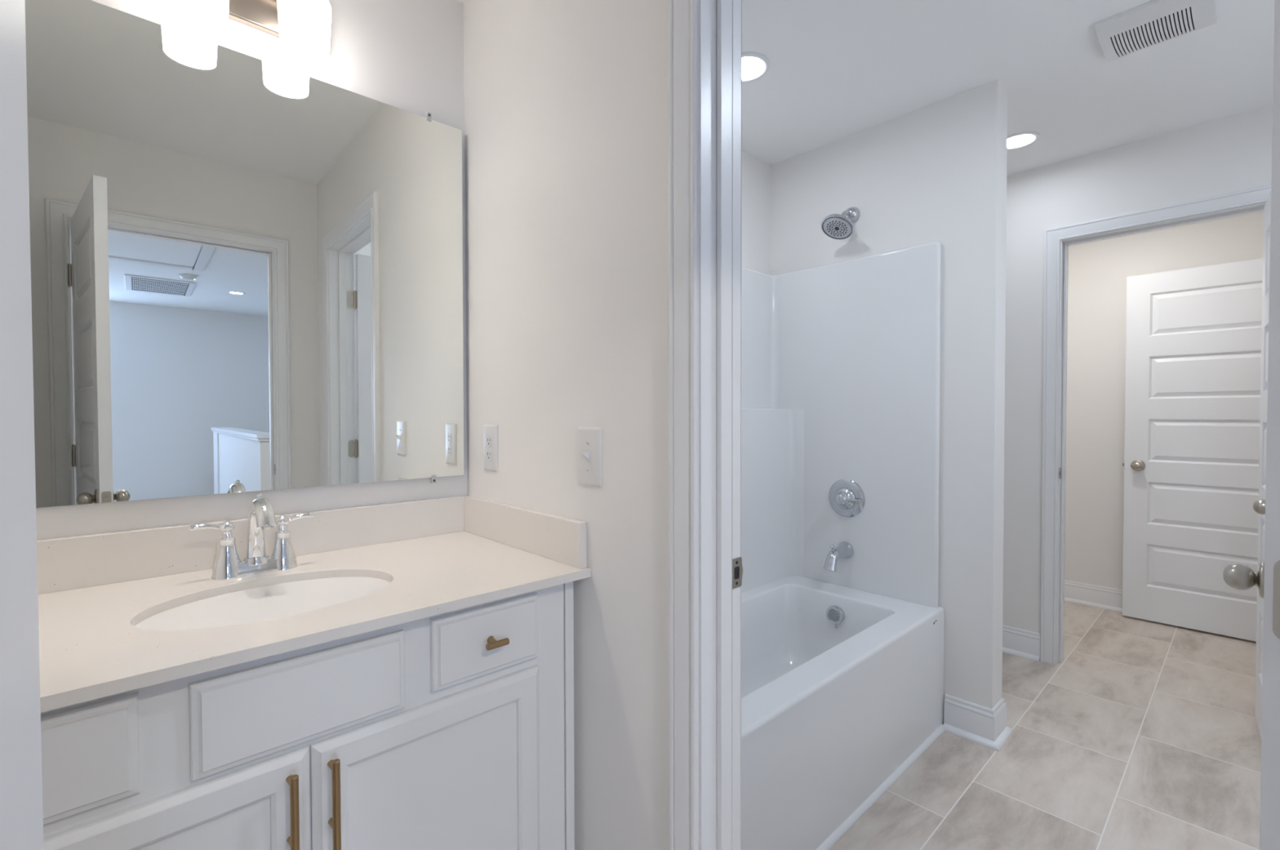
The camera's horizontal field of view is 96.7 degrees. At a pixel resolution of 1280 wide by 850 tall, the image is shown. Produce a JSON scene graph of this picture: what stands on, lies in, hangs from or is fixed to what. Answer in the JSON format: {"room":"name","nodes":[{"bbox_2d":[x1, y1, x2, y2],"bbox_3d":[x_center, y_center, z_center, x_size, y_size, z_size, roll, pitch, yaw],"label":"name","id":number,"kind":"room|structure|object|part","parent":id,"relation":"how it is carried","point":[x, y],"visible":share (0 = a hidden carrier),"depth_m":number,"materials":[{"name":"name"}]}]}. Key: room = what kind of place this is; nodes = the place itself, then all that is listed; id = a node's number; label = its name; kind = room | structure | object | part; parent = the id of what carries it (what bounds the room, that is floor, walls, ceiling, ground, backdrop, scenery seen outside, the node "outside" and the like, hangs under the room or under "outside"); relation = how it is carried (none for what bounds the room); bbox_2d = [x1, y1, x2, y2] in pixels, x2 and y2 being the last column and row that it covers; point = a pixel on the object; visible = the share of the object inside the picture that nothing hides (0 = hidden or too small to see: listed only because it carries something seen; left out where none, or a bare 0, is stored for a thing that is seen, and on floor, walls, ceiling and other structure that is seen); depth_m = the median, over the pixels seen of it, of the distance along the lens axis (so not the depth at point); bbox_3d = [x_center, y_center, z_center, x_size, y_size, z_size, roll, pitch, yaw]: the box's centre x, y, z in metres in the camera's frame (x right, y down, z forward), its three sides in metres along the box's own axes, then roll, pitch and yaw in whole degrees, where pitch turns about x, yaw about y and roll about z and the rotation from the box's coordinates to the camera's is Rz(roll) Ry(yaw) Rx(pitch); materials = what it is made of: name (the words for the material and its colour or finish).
{"room":"bathroom","nodes":[
{"label":"bathroom","id":0,"kind":"room"},
{"bbox_2d":[35,0,771,539],"bbox_3d":[-0.002,-0.035,2.254,3.912,2.438,0.117,-1,1,-43],"label":"wall","id":1,"kind":"structure","parent":0,"point":[406,55],"depth_m":1.50,"materials":[{"name":"white paint"}]},
{"bbox_2d":[24,0,463,507],"bbox_3d":[-0.909,-0.346,1.308,1.056,1.034,0.018,-1,1,-42],"label":"wall mirror","id":2,"kind":"object","parent":1,"relation":"attached to","point":[246,271],"visible":1,"depth_m":1.28,"materials":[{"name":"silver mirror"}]},
{"bbox_2d":[168,0,331,63],"bbox_3d":[-0.854,-0.943,1.250,0.340,0.188,0.175,-1,1,-43],"label":"vanity light","id":3,"kind":"object","parent":1,"relation":"attached to","point":[303,27],"visible":1,"depth_m":1.27,"materials":[{"name":"white glass"}]},
{"bbox_3d":[-0.901,-0.908,1.161,0.108,0.122,0.108,-1,1,-43],"label":"lamp shade","id":4,"kind":"part","parent":3,"relation":"part of","materials":[{"name":"white glass"}]},
{"bbox_3d":[-0.906,-0.981,1.306,0.340,0.114,0.022,-1,1,-43],"label":"plate","id":5,"kind":"part","parent":3,"relation":"part of","materials":[{"name":"silver metal"}]},
{"bbox_3d":[-0.760,-0.911,1.291,0.108,0.122,0.108,-1,1,-43],"label":"lamp shade","id":6,"kind":"part","parent":3,"relation":"part of","materials":[{"name":"white glass"}]},
{"bbox_2d":[36,495,468,594],"bbox_3d":[-0.912,0.269,1.322,1.096,0.102,0.020,-1,1,-43],"label":"backsplash","id":7,"kind":"structure","parent":1,"relation":"attached to","point":[77,562],"depth_m":1.25,"materials":[{"name":"stone"}]},
{"bbox_2d":[741,241,941,607],"bbox_3d":[0.366,0.006,2.005,1.478,1.423,0.782,-1,1,-43],"label":"tub surround","id":8,"kind":"object","parent":1,"relation":"attached to","point":[841,361],"visible":0.45,"depth_m":2.45,"materials":[{"name":"white plastic"}]},
{"bbox_2d":[822,541,853,572],"bbox_3d":[0.840,0.565,2.432,0.165,0.115,0.074,-1,1,-43],"label":"tub spout","id":9,"kind":"object","parent":8,"relation":"attached to","point":[844,549],"visible":1,"depth_m":2.41,"materials":[{"name":"silver metal"}]},
{"bbox_2d":[828,479,865,517],"bbox_3d":[0.876,0.319,2.455,0.070,0.166,0.168,-1,1,-43],"label":"tub valve","id":10,"kind":"object","parent":8,"relation":"attached to","point":[846,498],"visible":1,"depth_m":2.45,"materials":[{"name":"silver metal"}]},
{"bbox_3d":[0.907,0.320,2.421,0.076,0.014,0.011,1,1,41],"label":"lever","id":11,"kind":"part","parent":10,"relation":"part of","materials":[{"name":"silver metal"}]},
{"bbox_2d":[463,0,669,849],"bbox_3d":[0.284,-0.011,0.918,0.116,2.438,2.467,-1,1,-43],"label":"wall","id":12,"kind":"structure","parent":0,"point":[566,101],"depth_m":1.26,"materials":[{"name":"white paint"}]},
{"bbox_2d":[483,424,498,471],"bbox_3d":[-0.418,0.064,1.586,0.008,0.130,0.078,-1,1,-43],"label":"electrical outlet","id":13,"kind":"object","parent":12,"relation":"attached to","point":[491,463],"visible":1,"depth_m":1.58,"materials":[{"name":"white plastic"}]},
{"bbox_2d":[486,448,491,461],"bbox_3d":[-0.420,0.084,1.585,0.003,0.034,0.027,-1,1,-43],"label":"receptacle","id":14,"kind":"object","parent":13,"relation":"attached to","point":[488,451],"depth_m":1.58,"materials":[{"name":"white plastic"}]},
{"bbox_2d":[486,435,491,447],"bbox_3d":[-0.420,0.045,1.584,0.003,0.034,0.027,-1,1,-43],"label":"receptacle","id":15,"kind":"object","parent":13,"relation":"attached to","point":[488,437],"depth_m":1.58,"materials":[{"name":"white plastic"}]},
{"bbox_2d":[577,426,602,487],"bbox_3d":[-0.119,0.070,1.252,0.023,0.130,0.084,-1,1,-43],"label":"light switch","id":16,"kind":"object","parent":12,"relation":"attached to","point":[589,438],"visible":1,"depth_m":1.25,"materials":[{"name":"white plastic"}]},
{"bbox_2d":[667,0,742,849],"bbox_3d":[0.399,0.154,0.798,0.152,2.113,0.858,-1,1,-43],"label":"door frame","id":17,"kind":"structure","parent":12,"relation":"attached to","point":[705,568],"depth_m":1.04,"materials":[{"name":"white paint"}]},
{"bbox_3d":[0.349,0.155,0.752,0.018,2.113,0.858,-1,1,-43],"label":"casing","id":18,"kind":"part","parent":17,"relation":"part of","materials":[{"name":"white paint"}]},
{"bbox_3d":[0.187,0.284,1.095,0.037,0.057,0.002,-1,1,-44],"label":"strike plate","id":19,"kind":"part","parent":17,"relation":"part of","materials":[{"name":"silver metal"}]},
{"bbox_3d":[0.448,0.153,0.843,0.018,2.113,0.858,-1,1,-43],"label":"casing","id":20,"kind":"part","parent":17,"relation":"part of","materials":[{"name":"white paint"}]},
{"bbox_2d":[1222,0,1279,849],"bbox_3d":[0.943,0.183,0.835,0.735,2.024,0.141,-1,1,-42],"label":"door","id":21,"kind":"structure","parent":12,"relation":"in","point":[1240,576],"depth_m":0.60,"materials":[{"name":"white paint"}]},
{"bbox_3d":[1.132,0.285,1.068,0.066,0.066,0.053,-1,1,-42],"label":"knob","id":22,"kind":"part","parent":21,"relation":"part of","materials":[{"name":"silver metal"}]},
{"bbox_2d":[457,0,1274,176],"bbox_3d":[2.456,-1.238,-0.544,6.550,0.060,7.700,-1,1,-43],"label":"ceiling","id":23,"kind":"structure","parent":0,"point":[838,69],"depth_m":2.01,"materials":[{"name":"white paint"}]},
{"bbox_2d":[742,52,769,83],"bbox_3d":[0.368,-1.246,1.990,0.170,0.008,0.170,-1,1,-43],"label":"recessed light","id":24,"kind":"object","parent":23,"relation":"in","point":[755,65],"visible":0.58,"depth_m":1.98,"materials":[{"name":"white paint"}]},
{"bbox_2d":[1007,131,1039,150],"bbox_3d":[1.676,-1.259,2.526,0.164,0.008,0.164,-1,1,-43],"label":"recessed light","id":25,"kind":"object","parent":23,"relation":"in","point":[1020,140],"visible":0.75,"depth_m":2.51,"materials":[{"name":"white paint"}]},
{"bbox_2d":[1094,0,1217,61],"bbox_3d":[1.596,-1.234,1.760,0.256,0.028,0.259,-1,1,-43],"label":"exhaust fan","id":26,"kind":"object","parent":23,"relation":"attached to","point":[1143,25],"visible":1,"depth_m":1.75,"materials":[{"name":"white plastic"}]},
{"bbox_2d":[771,79,1007,723],"bbox_3d":[1.016,-0.042,2.482,0.121,2.438,0.968,-1,1,-43],"label":"wall partition","id":27,"kind":"structure","parent":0,"point":[936,171],"depth_m":2.18,"materials":[{"name":"white paint"}]},
{"bbox_2d":[821,206,860,239],"bbox_3d":[0.854,-0.870,2.417,0.180,0.151,0.137,-1,1,-43],"label":"shower head","id":28,"kind":"object","parent":27,"relation":"attached to","point":[836,226],"visible":1,"depth_m":2.40},
{"bbox_3d":[0.874,-0.894,2.429,0.074,0.055,0.024,-1,1,-43],"label":"arm","id":29,"kind":"part","parent":28,"relation":"part of","materials":[{"name":"silver metal"}]},
{"bbox_2d":[942,693,1013,751],"bbox_3d":[1.029,1.111,2.491,0.183,0.132,0.998,-1,1,-43],"label":"baseboard","id":30,"kind":"structure","parent":27,"relation":"attached to","point":[984,726],"depth_m":2.14,"materials":[{"name":"white paint"}]},
{"bbox_3d":[1.030,1.167,2.493,0.183,0.021,0.998,-1,1,-43],"label":"shoe moulding","id":31,"kind":"part","parent":30,"relation":"part of","materials":[{"name":"white paint"}]},
{"bbox_2d":[828,600,1261,849],"bbox_3d":[1.093,1.211,2.009,5.150,0.050,2.160,-1,1,-43],"label":"floor","id":32,"kind":"structure","parent":0,"point":[1145,734],"depth_m":2.02,"materials":[{"name":"tile"}]},
{"bbox_2d":[40,577,574,849],"bbox_3d":[-0.693,0.774,1.128,1.050,0.866,0.606,-1,1,-43],"label":"vanity cabinet","id":33,"kind":"object","parent":32,"relation":"on","point":[454,730],"visible":0.75,"depth_m":0.98,"materials":[{"name":"white paint"}]},
{"bbox_3d":[-0.768,0.437,0.702,0.226,0.136,0.019,-1,1,-43],"label":"drawer","id":34,"kind":"part","parent":33,"relation":"part of","materials":[{"name":"white paint"}]},
{"bbox_3d":[-0.693,0.811,0.778,0.433,0.575,0.019,-1,1,-43],"label":"cabinet door","id":35,"kind":"part","parent":33,"relation":"part of","materials":[{"name":"white paint"}]},
{"bbox_3d":[-0.538,0.612,0.881,0.012,0.147,0.036,-1,1,-43],"label":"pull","id":36,"kind":"part","parent":33,"relation":"part of","materials":[{"name":"gold metal"}]},
{"bbox_2d":[36,495,591,712],"bbox_3d":[-0.715,0.281,1.110,1.096,0.120,0.599,-1,1,-43],"label":"countertop","id":37,"kind":"structure","parent":33,"relation":"on","point":[437,556],"depth_m":1.15,"materials":[{"name":"stone"}]},
{"bbox_2d":[189,493,314,580],"bbox_3d":[-0.837,0.233,1.224,0.186,0.178,0.189,0,1,-4],"label":"faucet","id":38,"kind":"object","parent":37,"relation":"on","point":[228,564],"visible":1,"depth_m":1.22,"materials":[{"name":"silver metal"}]},
{"bbox_3d":[-0.894,0.217,1.191,0.077,0.026,0.028,-1,1,-43],"label":"lever","id":39,"kind":"part","parent":38,"relation":"part of","materials":[{"name":"silver metal"}]},
{"bbox_3d":[-0.876,0.275,1.208,0.057,0.094,0.057,-1,1,-43],"label":"handle","id":40,"kind":"part","parent":38,"relation":"part of","materials":[{"name":"silver metal"}]},
{"bbox_3d":[-0.839,0.307,1.244,0.151,0.028,0.050,-1,1,-43],"label":"plate","id":41,"kind":"part","parent":38,"relation":"part of","materials":[{"name":"silver metal"}]},
{"bbox_3d":[-0.801,0.227,1.200,0.052,0.149,0.165,-1,1,-43],"label":"spout","id":42,"kind":"part","parent":38,"relation":"part of","materials":[{"name":"silver metal"}]},
{"bbox_3d":[-0.802,0.273,1.277,0.057,0.094,0.057,-1,1,-43],"label":"handle","id":43,"kind":"part","parent":38,"relation":"part of","materials":[{"name":"silver metal"}]},
{"bbox_3d":[-0.784,0.215,1.293,0.077,0.026,0.028,-1,1,-43],"label":"lever","id":44,"kind":"part","parent":38,"relation":"part of","materials":[{"name":"silver metal"}]},
{"bbox_3d":[-0.495,0.611,0.921,0.012,0.147,0.036,-1,1,-43],"label":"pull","id":45,"kind":"part","parent":33,"relation":"part of","materials":[{"name":"gold metal"}]},
{"bbox_3d":[-0.374,0.805,1.074,0.432,0.575,0.019,-1,1,-43],"label":"cabinet door","id":46,"kind":"part","parent":33,"relation":"part of","materials":[{"name":"white paint"}]},
{"bbox_3d":[-0.302,0.428,1.134,0.229,0.136,0.019,-1,1,-43],"label":"drawer","id":47,"kind":"part","parent":33,"relation":"part of","materials":[{"name":"white paint"}]},
{"bbox_3d":[-0.284,0.426,1.114,0.046,0.016,0.034,-1,1,-43],"label":"knob","id":48,"kind":"part","parent":33,"relation":"part of","materials":[{"name":"gold metal"}]},
{"bbox_2d":[741,575,944,849],"bbox_3d":[0.381,0.953,2.010,1.476,0.470,0.811,-1,1,-43],"label":"bathtub","id":49,"kind":"object","parent":32,"relation":"on","point":[842,686],"visible":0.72,"depth_m":1.80,"materials":[{"name":"white plastic"}]},
{"bbox_3d":[0.645,1.184,1.715,1.456,0.018,0.013,-1,1,-43],"label":"trim","id":50,"kind":"part","parent":49,"relation":"part of","materials":[{"name":"white paint"}]},
{"bbox_2d":[1002,105,1272,633],"bbox_3d":[2.187,-0.048,2.681,0.120,2.438,2.267,-1,1,-43],"label":"wall","id":51,"kind":"structure","parent":0,"point":[1232,153],"depth_m":2.80,"materials":[{"name":"white paint"}]},
{"bbox_2d":[1002,624,1039,662],"bbox_3d":[1.672,1.098,3.150,0.031,0.132,0.906,-1,1,-43],"label":"baseboard","id":52,"kind":"structure","parent":51,"relation":"attached to","point":[1017,642],"depth_m":2.88,"materials":[{"name":"white paint"}]},
{"bbox_3d":[1.668,1.153,3.146,0.018,0.021,0.906,-1,1,-43],"label":"shoe moulding","id":53,"kind":"part","parent":52,"relation":"part of","materials":[{"name":"white paint"}]},
{"bbox_2d":[1040,184,1271,664],"bbox_3d":[2.316,0.112,2.545,0.156,2.123,0.830,-1,1,-43],"label":"door frame","id":54,"kind":"structure","parent":51,"relation":"attached to","point":[1057,241],"depth_m":2.77,"materials":[{"name":"white paint"}]},
{"bbox_3d":[2.044,0.235,2.767,0.037,0.057,0.002,-1,1,-42],"label":"strike plate","id":55,"kind":"part","parent":54,"relation":"part of","materials":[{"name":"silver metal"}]},
{"bbox_2d":[1253,191,1271,738],"bbox_3d":[2.259,0.158,2.022,0.141,2.024,0.679,1,1,44],"label":"door","id":56,"kind":"structure","parent":51,"relation":"in","point":[1259,506],"depth_m":2.19,"materials":[{"name":"white paint"}]},
{"bbox_3d":[2.043,0.269,1.860,0.053,0.066,0.066,1,1,44],"label":"knob","id":57,"kind":"part","parent":56,"relation":"part of","materials":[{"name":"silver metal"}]},
{"bbox_2d":[1064,211,1263,589],"bbox_3d":[3.032,-0.066,3.531,0.100,2.438,2.367,-1,1,-43],"label":"wall","id":58,"kind":"structure","parent":0,"point":[1098,271],"depth_m":3.58,"materials":[{"name":"white paint"}]},
{"bbox_2d":[1064,579,1122,612],"bbox_3d":[3.020,1.089,3.471,0.031,0.132,2.267,-1,1,-43],"label":"baseboard","id":59,"kind":"structure","parent":58,"relation":"attached to","point":[1092,595],"depth_m":3.62,"materials":[{"name":"white paint"}]},
{"bbox_3d":[3.016,1.144,3.468,0.018,0.021,2.267,-1,1,-43],"label":"shoe moulding","id":60,"kind":"part","parent":59,"relation":"part of","materials":[{"name":"white paint"}]},
{"bbox_2d":[1122,257,1262,641],"bbox_3d":[3.166,0.135,3.137,0.141,2.024,0.772,-1,1,-43],"label":"door","id":61,"kind":"structure","parent":58,"relation":"in","point":[1191,464],"depth_m":3.19,"materials":[{"name":"white paint"}]},
{"bbox_3d":[2.920,0.239,3.340,0.053,0.066,0.066,-1,1,-43],"label":"knob","id":62,"kind":"part","parent":61,"relation":"part of","materials":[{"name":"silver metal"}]},
{"bbox_3d":[0.385,0.171,-0.118,0.878,2.113,0.152,-1,1,-43],"label":"door frame","id":63,"kind":"structure","parent":0,"visible":0},
{"bbox_2d":[0,0,43,849],"bbox_3d":[-0.126,0.201,-0.005,0.141,2.024,0.761,-1,1,-35],"label":"door","id":64,"kind":"structure","parent":63,"relation":"attached to","point":[21,816],"depth_m":0.28,"materials":[{"name":"white paint"}]}
]}

